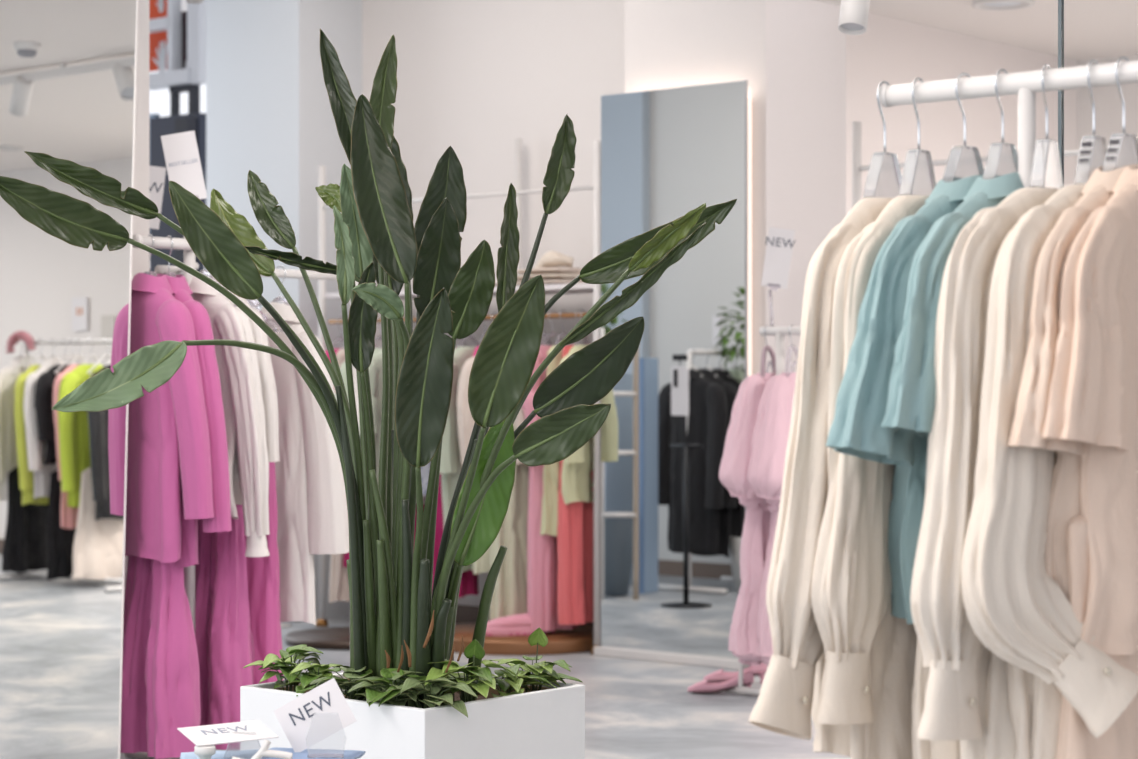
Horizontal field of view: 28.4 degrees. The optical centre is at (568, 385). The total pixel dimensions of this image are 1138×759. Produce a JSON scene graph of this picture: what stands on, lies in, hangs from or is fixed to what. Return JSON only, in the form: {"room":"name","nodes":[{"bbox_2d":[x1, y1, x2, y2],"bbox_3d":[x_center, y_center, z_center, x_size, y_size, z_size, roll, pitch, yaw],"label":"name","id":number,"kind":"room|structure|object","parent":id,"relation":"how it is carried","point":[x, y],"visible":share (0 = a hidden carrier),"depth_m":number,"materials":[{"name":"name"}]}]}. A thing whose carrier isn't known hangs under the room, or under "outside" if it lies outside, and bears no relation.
{"room":"clothing store","nodes":[
{"label":"clothing store","id":0,"kind":"room"},
{"bbox_2d":[124,0,148,597],"bbox_3d":[-1.476,-0.730,6.809,0.060,3.700,0.476,0,0,40],"label":"wall strip","id":1,"kind":"object","parent":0,"point":[140,257],"visible":0.14,"depth_m":6.95,"materials":[{"name":"white paint"}]},
{"bbox_2d":[149,0,205,116],"bbox_3d":[-2.354,-0.780,13.115,0.694,3.600,0.100,0,0,40],"label":"window","id":2,"kind":"structure","parent":0,"point":[177,28],"depth_m":13.04,"materials":[{"name":"glass"}]},
{"bbox_2d":[169,84,195,115],"bbox_3d":[-2.228,-1.654,13.041,0.213,0.187,0.050,0,0,40],"label":"window","id":3,"kind":"structure","parent":2,"relation":"attached to","point":[191,88],"depth_m":12.99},
{"bbox_2d":[120,616,849,758],"bbox_3d":[-0.053,1.170,4.962,18.500,0.100,13.500,0,0,40],"label":"floor","id":4,"kind":"structure","parent":0,"point":[635,709],"depth_m":7.72,"materials":[{"name":"concrete"}]},
{"bbox_2d":[150,113,205,271],"bbox_3d":[-2.240,-0.216,12.940,0.433,2.672,0.080,0,0,40],"label":"door","id":5,"kind":"structure","parent":4,"relation":"on","point":[159,126],"depth_m":12.95,"materials":[{"name":"blue paint"}]},
{"bbox_2d":[149,113,159,258],"bbox_3d":[-2.560,-0.231,13.211,0.442,2.701,0.040,0,0,40],"label":"door frame","id":6,"kind":"structure","parent":5,"relation":"attached to","point":[154,115],"depth_m":13.08,"materials":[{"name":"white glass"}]},
{"bbox_2d":[175,117,197,568],"bbox_3d":[-2.173,-0.200,12.778,0.104,2.640,0.080,0,0,40],"label":"door frame","id":7,"kind":"structure","parent":5,"relation":"attached to","point":[185,124],"depth_m":12.75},
{"bbox_2d":[125,235,358,758],"bbox_3d":[-0.939,0.291,6.689,0.755,1.645,0.554,0,0,-16],"label":"clothes rack","id":8,"kind":"object","parent":4,"relation":"on","point":[159,242],"visible":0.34,"depth_m":6.54,"materials":[{"name":"white metal"}]},
{"bbox_2d":[144,234,156,275],"bbox_3d":[-1.195,-0.299,6.415,0.020,0.268,0.307,0,0,-37],"label":"clothes hanger","id":9,"kind":"object","parent":8,"relation":"hanging from","point":[149,272],"visible":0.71,"depth_m":6.40,"materials":[{"name":"silver metal"}]},
{"bbox_2d":[125,273,213,562],"bbox_3d":[-1.185,0.086,6.422,0.145,0.816,0.533,0,0,-37],"label":"blazer","id":10,"kind":"object","parent":9,"relation":"hanging from","point":[168,430],"visible":0.62,"depth_m":6.29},
{"bbox_2d":[149,166,165,228],"bbox_3d":[-1.374,-0.492,7.257,0.148,0.454,0.026,0,0,-11],"label":"sign card","id":11,"kind":"object","parent":8,"relation":"on","point":[156,174],"visible":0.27,"depth_m":7.26,"materials":[{"name":"grey"}]},
{"bbox_2d":[120,556,200,758],"bbox_3d":[-1.177,0.668,6.435,0.292,0.759,0.186,0,0,40],"label":"trousers","id":12,"kind":"object","parent":8,"relation":"hanging from","point":[161,677],"visible":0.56,"depth_m":6.36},
{"bbox_2d":[163,235,175,276],"bbox_3d":[-1.150,-0.299,6.468,0.020,0.268,0.307,0,0,-37],"label":"clothes hanger","id":13,"kind":"object","parent":8,"relation":"hanging from","point":[172,274],"visible":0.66,"depth_m":6.46,"materials":[{"name":"silver metal"}]},
{"bbox_2d":[157,274,231,567],"bbox_3d":[-1.140,0.096,6.474,0.144,0.836,0.523,0,0,-37],"label":"blazer","id":14,"kind":"object","parent":13,"relation":"hanging from","point":[221,521],"visible":0.24,"depth_m":6.29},
{"bbox_2d":[161,131,206,198],"bbox_3d":[-1.115,-0.631,6.518,0.133,0.221,0.019,0,0,-11],"label":"sign card","id":15,"kind":"object","parent":8,"relation":"attached to","point":[183,164],"visible":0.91,"depth_m":6.52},
{"bbox_2d":[200,266,236,306],"bbox_3d":[-1.065,-0.327,6.567,0.016,0.211,0.383,0,0,-44],"label":"clothes hanger","id":16,"kind":"object","parent":8,"relation":"hanging from","point":[205,272],"visible":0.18,"depth_m":6.54,"materials":[{"name":"white plastic"}]},
{"bbox_2d":[189,276,269,556],"bbox_3d":[-1.058,0.084,6.573,0.143,0.811,0.486,0,0,-44],"label":"shirt","id":17,"kind":"object","parent":16,"relation":"hanging from","point":[238,367],"visible":0.46,"depth_m":6.43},
{"bbox_2d":[195,505,253,749],"bbox_3d":[-1.034,0.650,6.606,0.252,0.804,0.165,0,0,40],"label":"trousers","id":18,"kind":"object","parent":8,"relation":"hanging from","point":[223,634],"visible":0.53,"depth_m":6.53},
{"bbox_2d":[250,300,261,307],"bbox_3d":[-1.021,-0.327,6.620,0.016,0.211,0.383,0,0,-44],"label":"clothes hanger","id":19,"kind":"object","parent":8,"relation":"hanging from","point":[256,301],"visible":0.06,"depth_m":6.49,"materials":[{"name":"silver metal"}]},
{"bbox_2d":[227,289,279,504],"bbox_3d":[-1.015,0.011,6.625,0.139,0.666,0.426,0,0,-44],"label":"shirt","id":20,"kind":"object","parent":19,"relation":"hanging from","point":[268,386],"visible":0.15,"depth_m":6.49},
{"bbox_2d":[242,462,283,683],"bbox_3d":[-0.963,0.425,6.685,0.300,1.282,0.164,0,0,26],"label":"trousers","id":21,"kind":"object","parent":8,"relation":"hanging from","point":[263,573],"visible":0.09,"depth_m":6.62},
{"bbox_2d":[246,299,282,332],"bbox_3d":[-0.981,-0.257,6.667,0.304,0.211,0.016,0,0,17],"label":"clothes hanger","id":22,"kind":"object","parent":8,"relation":"hanging from","point":[264,316],"visible":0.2,"depth_m":6.63,"materials":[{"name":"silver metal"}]},
{"bbox_2d":[272,266,289,305],"bbox_3d":[-0.873,-0.257,6.794,0.205,0.211,0.016,0,0,35],"label":"clothes hanger","id":23,"kind":"object","parent":8,"relation":"hanging from","point":[279,299],"visible":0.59,"depth_m":6.79,"materials":[{"name":"silver metal"}]},
{"bbox_2d":[261,302,348,624],"bbox_3d":[-0.861,0.231,6.810,0.452,0.966,0.162,0,0,35],"label":"shirt","id":24,"kind":"object","parent":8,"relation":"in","point":[310,486],"visible":0.42,"depth_m":6.72,"materials":[{"name":"white fabric"}]},
{"bbox_2d":[206,0,361,619],"bbox_3d":[-1.129,-0.730,11.401,0.670,3.700,1.270,0,0,40],"label":"pier","id":25,"kind":"object","parent":4,"relation":"on","point":[269,114],"visible":0.33,"depth_m":10.85,"materials":[{"name":"paint"}]},
{"bbox_2d":[284,627,349,649],"bbox_3d":[-0.933,1.102,9.838,0.620,0.036,0.620,0,0,0],"label":"platform","id":26,"kind":"object","parent":4,"relation":"on","point":[335,638],"visible":0.37,"depth_m":9.70,"materials":[{"name":"brown wood"}]},
{"bbox_2d":[240,672,584,758],"bbox_3d":[-0.323,0.864,4.660,0.530,0.488,0.480,0,0,40],"label":"planter box","id":27,"kind":"object","parent":4,"relation":"on","point":[546,723],"visible":0.64,"depth_m":4.47,"materials":[{"name":"white paint"}]},
{"bbox_2d":[243,644,322,691],"bbox_3d":[-0.585,0.608,4.679,0.176,0.125,0.174,0,0,0],"label":"pothos plant","id":28,"kind":"object","parent":27,"relation":"on","point":[299,652],"visible":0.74,"depth_m":4.68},
{"bbox_2d":[286,662,349,695],"bbox_3d":[-0.502,0.618,4.604,0.156,0.104,0.152,0,0,0],"label":"pothos plant","id":29,"kind":"object","parent":27,"relation":"on","point":[306,678],"visible":0.56,"depth_m":4.60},
{"bbox_2d":[297,666,385,700],"bbox_3d":[-0.448,0.619,4.508,0.177,0.103,0.173,0,0,-22],"label":"pothos plant","id":30,"kind":"object","parent":27,"relation":"on","point":[344,685],"visible":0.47,"depth_m":4.52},
{"bbox_2d":[0,28,736,707],"bbox_3d":[-0.370,-0.042,4.551,1.427,1.454,0.903,0,0,0],"label":"plant","id":31,"kind":"object","parent":27,"relation":"on","point":[397,620],"visible":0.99,"depth_m":4.48,"materials":[{"name":"plant"}]},
{"bbox_2d":[348,668,439,706],"bbox_3d":[-0.338,0.615,4.417,0.190,0.110,0.169,0,0,0],"label":"pothos plant","id":32,"kind":"object","parent":27,"relation":"on","point":[374,694],"visible":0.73,"depth_m":4.43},
{"bbox_2d":[379,675,477,716],"bbox_3d":[-0.259,0.620,4.405,0.181,0.100,0.166,0,0,16],"label":"pothos plant","id":33,"kind":"object","parent":27,"relation":"on","point":[412,681],"visible":0.88,"depth_m":4.38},
{"bbox_2d":[425,639,516,701],"bbox_3d":[-0.207,0.586,4.469,0.164,0.169,0.163,0,0,18],"label":"pothos plant","id":34,"kind":"object","parent":27,"relation":"on","point":[474,649],"visible":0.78,"depth_m":4.47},
{"bbox_2d":[473,664,556,697],"bbox_3d":[-0.110,0.619,4.611,0.174,0.102,0.191,0,0,0],"label":"pothos plant","id":35,"kind":"object","parent":27,"relation":"on","point":[512,682],"visible":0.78,"depth_m":4.59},
{"bbox_2d":[490,627,582,692],"bbox_3d":[-0.071,0.586,4.704,0.200,0.168,0.143,0,0,0],"label":"pothos plant","id":36,"kind":"object","parent":27,"relation":"on","point":[538,637],"visible":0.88,"depth_m":4.69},
{"bbox_2d":[454,622,592,654],"bbox_3d":[-0.212,1.089,9.752,0.820,0.062,0.820,0,0,0],"label":"platform","id":37,"kind":"object","parent":4,"relation":"on","point":[580,639],"visible":0.47,"depth_m":9.42,"materials":[{"name":"brown wood"}]},
{"bbox_2d":[485,614,533,635],"bbox_3d":[-0.251,1.027,9.561,0.258,0.112,0.083,0,0,-9],"label":"shoe","id":38,"kind":"object","parent":37,"relation":"on","point":[520,624],"visible":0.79,"depth_m":9.53,"materials":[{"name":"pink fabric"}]},
{"bbox_2d":[527,346,577,630],"bbox_3d":[-0.068,0.435,9.630,0.256,1.213,0.131,0,0,-36],"label":"trousers","id":39,"kind":"object","parent":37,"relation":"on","point":[542,554],"visible":0.39,"depth_m":9.55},
{"bbox_2d":[625,0,765,665],"bbox_3d":[0.835,-0.730,9.473,0.840,3.700,0.870,0,0,40],"label":"wall","id":40,"kind":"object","parent":4,"relation":"on","point":[669,43],"depth_m":9.11,"materials":[{"name":"white paint"}]},
{"bbox_2d":[594,80,751,669],"bbox_3d":[0.430,-0.045,9.158,0.761,2.330,0.125,0,0,40],"label":"mirror","id":41,"kind":"object","parent":40,"relation":"attached to","point":[671,531],"visible":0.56,"depth_m":9.11,"materials":[{"name":"white mirror"}]},
{"bbox_2d":[688,670,753,693],"bbox_3d":[0.552,1.078,8.186,0.240,0.086,0.074,0,0,7],"label":"shoe","id":42,"kind":"object","parent":4,"relation":"on","point":[703,687],"visible":1,"depth_m":8.16,"materials":[{"name":"leather"}]},
{"bbox_2d":[704,663,766,683],"bbox_3d":[0.627,1.078,8.479,0.240,0.086,0.074,0,0,10],"label":"shoe","id":43,"kind":"object","parent":4,"relation":"on","point":[717,676],"visible":0.71,"depth_m":8.45,"materials":[{"name":"leather"}]},
{"bbox_2d":[724,290,800,695],"bbox_3d":[0.779,0.384,8.070,0.500,1.465,0.111,0,0,40],"label":"clothes rack","id":44,"kind":"object","parent":4,"relation":"on","point":[779,332],"visible":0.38,"depth_m":8.05,"materials":[{"name":"white metal"}]},
{"bbox_2d":[760,325,775,376],"bbox_3d":[0.716,-0.107,8.077,0.030,0.222,0.133,0,0,29],"label":"clothes hanger","id":45,"kind":"object","parent":44,"relation":"hanging from","point":[766,348],"visible":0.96,"depth_m":8.06,"materials":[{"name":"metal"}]},
{"bbox_2d":[719,373,775,665],"bbox_3d":[0.718,0.471,8.073,0.242,1.038,0.678,0,0,35],"label":"dress","id":46,"kind":"object","parent":45,"relation":"hanging from","point":[743,642],"visible":0.4,"depth_m":7.93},
{"bbox_2d":[761,227,795,290],"bbox_3d":[0.759,-0.460,8.158,0.126,0.234,0.015,0,0,9],"label":"sign card","id":47,"kind":"object","parent":44,"relation":"attached to","point":[779,243],"visible":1,"depth_m":8.16,"materials":[{"name":"grey"}]},
{"bbox_2d":[785,325,798,376],"bbox_3d":[0.798,-0.107,8.007,0.030,0.222,0.133,0,0,29],"label":"clothes hanger","id":48,"kind":"object","parent":44,"relation":"hanging from","point":[791,347],"visible":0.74,"depth_m":7.98,"materials":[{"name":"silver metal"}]},
{"bbox_2d":[746,373,795,665],"bbox_3d":[0.804,0.471,7.998,0.240,1.038,0.670,0,0,35],"label":"dress","id":49,"kind":"object","parent":48,"relation":"hanging from","point":[769,439],"visible":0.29,"depth_m":7.79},
{"bbox_2d":[766,0,1057,668],"bbox_3d":[1.500,-0.730,9.322,0.370,3.700,1.840,0,0,40],"label":"wall","id":50,"kind":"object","parent":4,"relation":"on","point":[821,79],"visible":0.22,"depth_m":8.68,"materials":[{"name":"paint"}]},
{"bbox_2d":[852,121,1017,207],"bbox_3d":[1.425,0.081,7.839,1.031,2.078,0.400,0,0,40],"label":"clothes rack","id":51,"kind":"object","parent":4,"relation":"on","point":[857,168],"visible":0.19,"depth_m":8.15,"materials":[{"name":"white metal"}]},
{"bbox_2d":[879,60,1137,187],"bbox_3d":[0.870,0.333,2.999,1.052,1.559,0.500,0,0,40],"label":"clothes rack","id":52,"kind":"object","parent":4,"relation":"on","point":[1026,84],"visible":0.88,"depth_m":3.18,"materials":[{"name":"white metal"}]},
{"bbox_2d":[863,81,901,197],"bbox_3d":[0.469,-0.319,3.339,0.020,0.268,0.177,0,0,37],"label":"clothes hanger","id":53,"kind":"object","parent":52,"relation":"hanging from","point":[884,177],"visible":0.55,"depth_m":3.32,"materials":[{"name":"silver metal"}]},
{"bbox_2d":[749,197,892,756],"bbox_3d":[0.471,0.128,3.335,0.128,0.807,0.710,0,0,40],"label":"shirt","id":54,"kind":"object","parent":53,"relation":"hanging from","point":[790,691],"visible":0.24,"depth_m":3.13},
{"bbox_2d":[899,77,935,195],"bbox_3d":[0.513,-0.319,3.301,0.020,0.268,0.177,0,0,33],"label":"clothes hanger","id":55,"kind":"object","parent":52,"relation":"hanging from","point":[918,177],"visible":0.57,"depth_m":3.28,"materials":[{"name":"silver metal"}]},
{"bbox_2d":[811,195,928,758],"bbox_3d":[0.523,0.148,3.300,0.123,0.847,0.581,0,0,39],"label":"shirt","id":56,"kind":"object","parent":55,"relation":"hanging from","point":[867,683],"visible":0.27,"depth_m":3.12,"materials":[{"name":"fabric"}]},
{"bbox_2d":[911,638,960,758],"bbox_3d":[0.605,0.553,3.247,0.164,0.727,0.493,0,0,40],"label":"skirt","id":57,"kind":"object","parent":52,"relation":"hanging from","point":[921,748],"visible":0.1,"depth_m":3.09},
{"bbox_2d":[942,73,983,181],"bbox_3d":[0.572,-0.319,3.252,0.177,0.268,0.020,0,0,-44],"label":"clothes hanger","id":58,"kind":"object","parent":52,"relation":"hanging from","point":[964,161],"visible":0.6,"depth_m":3.24,"materials":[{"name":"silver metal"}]},
{"bbox_2d":[826,175,981,623],"bbox_3d":[0.576,0.014,3.249,0.127,0.634,0.703,0,0,37],"label":"shirt","id":59,"kind":"object","parent":58,"relation":"hanging from","point":[856,429],"visible":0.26,"depth_m":3.06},
{"bbox_2d":[910,187,1058,758],"bbox_3d":[0.670,0.188,3.169,0.118,0.927,0.706,0,0,39],"label":"blouse","id":60,"kind":"object","parent":52,"relation":"attached to","point":[957,659],"visible":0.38,"depth_m":2.94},
{"bbox_2d":[984,650,1015,758],"bbox_3d":[0.699,0.623,3.142,0.181,0.607,0.524,0,0,40],"label":"skirt","id":61,"kind":"object","parent":52,"relation":"hanging from","point":[999,735],"visible":0.21,"depth_m":2.98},
{"bbox_2d":[982,69,1017,179],"bbox_3d":[0.620,-0.319,3.212,0.020,0.268,0.177,0,0,39],"label":"clothes hanger","id":62,"kind":"object","parent":52,"relation":"hanging from","point":[1002,159],"visible":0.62,"depth_m":3.19,"materials":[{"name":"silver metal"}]},
{"bbox_2d":[881,172,1023,437],"bbox_3d":[0.620,0.044,3.209,0.120,0.694,0.644,0,0,40],"label":"shirt","id":63,"kind":"object","parent":62,"relation":"hanging from","point":[912,382],"visible":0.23,"depth_m":3.01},
{"bbox_2d":[1030,674,1061,758],"bbox_3d":[0.749,0.548,3.100,0.153,0.757,0.495,0,0,44],"label":"skirt","id":64,"kind":"object","parent":52,"relation":"hanging from","point":[1047,700],"visible":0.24,"depth_m":2.95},
{"bbox_2d":[961,184,1137,758],"bbox_3d":[0.764,0.178,3.091,0.214,0.907,0.680,0,0,40],"label":"blouse","id":65,"kind":"object","parent":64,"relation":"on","point":[1018,611],"visible":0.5,"depth_m":2.90,"materials":[{"name":"fabric"}]},
{"bbox_2d":[1030,64,1062,188],"bbox_3d":[0.673,-0.319,3.166,0.020,0.268,0.177,0,0,29],"label":"clothes hanger","id":66,"kind":"object","parent":52,"relation":"hanging from","point":[1046,168],"visible":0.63,"depth_m":3.15,"materials":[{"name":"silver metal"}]},
{"bbox_2d":[1074,59,1106,184],"bbox_3d":[0.728,-0.319,3.120,0.020,0.268,0.177,0,0,35],"label":"clothes hanger","id":67,"kind":"object","parent":52,"relation":"hanging from","point":[1093,148],"visible":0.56,"depth_m":3.10,"materials":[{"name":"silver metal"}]},
{"bbox_2d":[1007,164,1137,600],"bbox_3d":[0.765,0.024,3.090,0.122,0.654,0.613,0,0,44],"label":"shirt","id":68,"kind":"object","parent":67,"relation":"hanging from","point":[1029,420],"visible":0.33,"depth_m":2.92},
{"bbox_2d":[1056,515,1137,758],"bbox_3d":[0.787,0.548,3.073,0.170,0.757,0.485,0,0,40],"label":"trousers","id":69,"kind":"object","parent":52,"relation":"hanging from","point":[1075,740],"visible":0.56,"depth_m":2.92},
{"bbox_2d":[1102,56,1137,171],"bbox_3d":[0.762,-0.319,3.090,0.020,0.268,0.177,0,0,43],"label":"clothes hanger","id":70,"kind":"object","parent":52,"relation":"hanging from","point":[1122,150],"visible":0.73,"depth_m":3.07,"materials":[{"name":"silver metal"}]},
{"bbox_2d":[1042,164,1137,655],"bbox_3d":[0.798,0.024,3.058,0.131,0.654,0.593,0,0,40],"label":"shirt","id":71,"kind":"object","parent":70,"relation":"hanging from","point":[1093,401],"visible":1,"depth_m":2.92,"materials":[{"name":"fabric"}]},
{"bbox_2d":[1058,0,1137,186],"bbox_3d":[1.649,-0.155,4.240,1.604,2.550,0.012,0,0,40],"label":"wall","id":72,"kind":"structure","parent":4,"relation":"on","point":[1103,31],"depth_m":4.71,"materials":[{"name":"white"}]},
{"bbox_3d":[-0.620,0.896,3.780,0.620,0.449,0.340,0,0,0],"label":"display table","id":73,"kind":"object","parent":4,"relation":"on","visible":0},
{"bbox_3d":[-0.660,0.654,3.770,0.280,0.032,0.241,0,0,-7],"label":"folded garment","id":74,"kind":"object","parent":73,"relation":"on","visible":0},
{"bbox_2d":[180,751,225,758],"bbox_3d":[-0.540,0.636,3.829,0.240,0.016,0.180,0,0,-9],"label":"folded garment","id":75,"kind":"object","parent":74,"relation":"on","point":[219,754],"visible":0.31,"depth_m":3.84,"materials":[{"name":"blue fabric"}]},
{"bbox_2d":[194,745,215,758],"bbox_3d":[-0.600,0.627,3.740,0.093,0.059,0.035,0,0,0],"label":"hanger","id":76,"kind":"object","parent":75,"relation":"on","point":[204,752],"visible":1,"depth_m":3.73,"materials":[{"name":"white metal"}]},
{"bbox_2d":[232,739,292,758],"bbox_3d":[-0.510,0.611,3.740,0.102,0.047,0.012,0,0,0],"label":"hanger","id":77,"kind":"object","parent":75,"relation":"on","point":[263,751],"visible":1,"depth_m":3.73,"materials":[{"name":"white plastic"}]},
{"bbox_2d":[264,747,365,758],"bbox_3d":[-0.450,0.636,3.840,0.160,0.021,0.181,0,0,11],"label":"folded garment","id":78,"kind":"object","parent":75,"relation":"on","point":[348,754],"visible":0.48,"depth_m":3.84,"materials":[{"name":"fabric"}]},
{"bbox_2d":[274,678,356,751],"bbox_3d":[-0.436,0.566,3.860,0.143,0.129,0.017,0,0,-3],"label":"sign card","id":79,"kind":"object","parent":78,"relation":"on","point":[295,717],"visible":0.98,"depth_m":3.86,"materials":[{"name":"grey"}]},
{"bbox_2d":[306,713,345,757],"bbox_3d":[-0.410,0.599,3.797,0.068,0.092,0.009,0,0,0],"label":"card holder","id":80,"kind":"object","parent":78,"relation":"on","point":[325,738],"visible":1,"depth_m":3.80,"materials":[{"name":"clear plastic"}]},
{"bbox_2d":[224,732,263,758],"bbox_3d":[-0.549,0.631,3.797,0.068,0.092,0.009,0,0,0],"label":"card holder","id":81,"kind":"object","parent":74,"relation":"on","point":[247,749],"visible":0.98,"depth_m":3.80,"materials":[{"name":"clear plastic"}]},
{"bbox_2d":[177,720,278,745],"bbox_3d":[-0.576,0.586,3.800,0.145,0.021,0.094,0,0,-30],"label":"sign card","id":82,"kind":"object","parent":81,"relation":"attached to","point":[214,734],"visible":1,"depth_m":3.79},
{"bbox_2d":[362,0,624,605],"bbox_3d":[-0.220,-0.730,10.447,2.150,3.700,0.150,0,0,40],"label":"wall","id":83,"kind":"structure","parent":0,"point":[475,77],"depth_m":10.42,"materials":[{"name":"white paint"}]},
{"bbox_2d":[440,347,475,571],"bbox_3d":[-0.433,0.321,9.937,0.144,0.987,0.512,0,0,39],"label":"blouse","id":84,"kind":"object","parent":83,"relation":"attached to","point":[450,464],"visible":0.2,"depth_m":9.81,"materials":[{"name":"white fabric"}]},
{"bbox_2d":[316,138,600,654],"bbox_3d":[-0.373,-0.005,10.111,1.725,2.250,0.500,0,0,40],"label":"clothing rack","id":85,"kind":"object","parent":83,"relation":"attached to","point":[578,288],"visible":0.35,"depth_m":9.57,"materials":[{"name":"white metal"}]},
{"bbox_2d":[516,251,583,285],"bbox_3d":[-0.061,-0.512,9.820,0.300,0.150,0.286,0,0,40],"label":"garments","id":86,"kind":"object","parent":85,"relation":"on","point":[550,264],"visible":0.69,"depth_m":9.73,"materials":[{"name":"beige fabric"}]},
{"bbox_2d":[456,605,592,623],"bbox_3d":[-0.259,1.075,10.371,1.990,0.090,0.015,0,0,40],"label":"baseboard","id":87,"kind":"structure","parent":83,"relation":"attached to","point":[465,613],"depth_m":10.54,"materials":[{"name":"brown wood"}]},
{"bbox_2d":[542,311,561,345],"bbox_3d":[-0.069,-0.217,9.630,0.192,0.212,0.016,0,0,-31],"label":"clothes hanger","id":88,"kind":"object","parent":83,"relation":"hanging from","point":[552,333],"visible":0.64,"depth_m":9.62,"materials":[{"name":"silver metal"}]},
{"bbox_2d":[555,310,570,345],"bbox_3d":[-0.026,-0.217,9.593,0.016,0.212,0.176,0,0,39],"label":"clothes hanger","id":89,"kind":"object","parent":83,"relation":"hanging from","point":[562,333],"visible":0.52,"depth_m":9.58,"materials":[{"name":"silver metal"}]},
{"bbox_2d":[540,346,562,535],"bbox_3d":[-0.030,0.233,9.593,0.136,0.807,0.254,0,0,36],"label":"dress","id":90,"kind":"object","parent":89,"relation":"hanging from","point":[549,518],"visible":0.23,"depth_m":9.50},
{"label":"clothes hanger","id":91,"kind":"object","parent":83,"relation":"hanging from","visible":0},
{"bbox_2d":[359,349,381,481],"bbox_3d":[-0.791,0.201,10.244,0.144,0.747,0.535,0,0,40],"label":"blouse","id":92,"kind":"object","parent":91,"relation":"hanging from","point":[375,368],"visible":0.13,"depth_m":10.14,"materials":[{"name":"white fabric"}]},
{"bbox_2d":[335,348,379,444],"bbox_3d":[-0.853,0.131,10.289,0.492,0.607,0.141,0,0,-32],"label":"blouse","id":93,"kind":"object","parent":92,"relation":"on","point":[343,366],"visible":0.02,"depth_m":10.17,"materials":[{"name":"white fabric"}]},
{"label":"clothes hanger","id":94,"kind":"object","parent":83,"relation":"hanging from","visible":0},
{"bbox_2d":[329,349,349,602],"bbox_3d":[-1.018,0.413,10.436,0.126,1.167,0.315,0,0,23],"label":"dress","id":95,"kind":"object","parent":94,"relation":"hanging from","point":[338,578],"visible":0.16,"depth_m":10.31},
{"label":"clothes hanger","id":96,"kind":"object","parent":83,"relation":"hanging from","visible":0},
{"bbox_2d":[472,547,489,573],"bbox_3d":[-0.325,0.323,9.845,0.155,0.987,0.272,0,0,39],"label":"dress","id":97,"kind":"object","parent":96,"relation":"hanging from","point":[482,565],"visible":0.02,"depth_m":9.74,"materials":[{"name":"fabric"}]},
{"label":"clothes hanger","id":98,"kind":"object","parent":83,"relation":"hanging from","visible":0},
{"bbox_2d":[421,461,430,494],"bbox_3d":[-0.579,0.161,10.067,0.142,0.667,0.511,0,0,23],"label":"blouse","id":99,"kind":"object","parent":98,"relation":"hanging from","point":[425,470],"visible":0.02,"depth_m":9.93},
{"label":"clothes hanger","id":100,"kind":"object","parent":83,"relation":"hanging from","visible":0},
{"bbox_2d":[432,347,478,597],"bbox_3d":[-0.506,0.383,10.002,0.144,1.107,0.233,0,0,42],"label":"skirt","id":101,"kind":"object","parent":100,"relation":"hanging from","point":[469,580],"visible":0.09,"depth_m":9.94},
{"bbox_3d":[-0.270,-0.217,9.801,0.276,0.212,0.016,0,0,-32],"label":"clothes hanger","id":102,"kind":"object","parent":83,"relation":"hanging from","visible":0},
{"bbox_2d":[457,356,489,464],"bbox_3d":[-0.264,0.121,9.791,0.511,0.587,0.142,0,0,-32],"label":"blouse","id":103,"kind":"object","parent":102,"relation":"hanging from","point":[465,421],"visible":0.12,"depth_m":9.64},
{"label":"clothes hanger","id":104,"kind":"object","parent":83,"relation":"hanging from","visible":0},
{"bbox_2d":[490,424,528,619],"bbox_3d":[-0.217,0.453,9.761,0.294,1.247,0.143,0,0,-36],"label":"trousers","id":105,"kind":"object","parent":104,"relation":"hanging from","point":[509,598],"visible":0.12,"depth_m":9.69,"materials":[{"name":"fabric"}]},
{"label":"clothes hanger","id":106,"kind":"object","parent":83,"relation":"hanging from","visible":0},
{"bbox_2d":[514,408,526,463],"bbox_3d":[-0.144,0.081,9.699,0.142,0.507,0.473,0,0,24],"label":"blouse","id":107,"kind":"object","parent":106,"relation":"hanging from","point":[520,418],"visible":0.04,"depth_m":9.48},
{"bbox_2d":[522,345,544,425],"bbox_3d":[-0.090,0.081,9.655,0.141,0.507,0.491,0,0,24],"label":"blouse","id":108,"kind":"object","parent":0,"point":[528,407],"visible":0.06,"depth_m":9.44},
{"bbox_2d":[559,345,592,503],"bbox_3d":[0.070,0.161,9.514,0.142,0.668,0.494,0,0,24],"label":"blouse","id":109,"kind":"object","parent":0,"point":[577,484],"visible":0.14,"depth_m":9.40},
{"bbox_2d":[557,345,592,624],"bbox_3d":[0.044,0.415,9.533,0.132,1.173,0.254,0,0,31],"label":"trousers","id":110,"kind":"object","parent":109,"relation":"attached to","point":[575,519],"visible":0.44,"depth_m":9.44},
{"bbox_2d":[816,0,1057,56],"bbox_3d":[3.811,-1.530,3.488,10.700,0.200,7.850,0,0,40],"label":"ceiling","id":111,"kind":"structure","parent":0,"point":[1035,27],"depth_m":8.76,"materials":[{"name":"paint"}]},
{"bbox_2d":[838,0,869,34],"bbox_3d":[0.801,-1.095,6.295,0.080,0.224,0.125,0,0,27],"label":"track spotlight","id":112,"kind":"object","parent":111,"relation":"attached to","point":[853,17],"visible":1,"depth_m":6.26,"materials":[{"name":"white metal"}]},
{"bbox_2d":[972,0,1034,9],"bbox_3d":[1.616,-1.423,8.379,0.230,0.014,0.230,0,0,0],"label":"recessed light","id":113,"kind":"object","parent":111,"relation":"in","point":[978,4],"visible":1,"depth_m":8.40,"materials":[{"name":"white metal"}]},
{"bbox_3d":[-2.761,-0.730,7.095,2.869,3.700,2.572,0,0,0],"label":"wall","id":114,"kind":"structure","parent":0,"visible":0},
{"bbox_2d":[0,0,137,758],"bbox_3d":[-1.494,-0.330,6.012,0.058,2.900,0.859,0,0,40],"label":"wall mirror","id":115,"kind":"object","parent":114,"relation":"attached to","point":[68,68],"visible":1,"depth_m":6.11,"materials":[{"name":"white mirror"}]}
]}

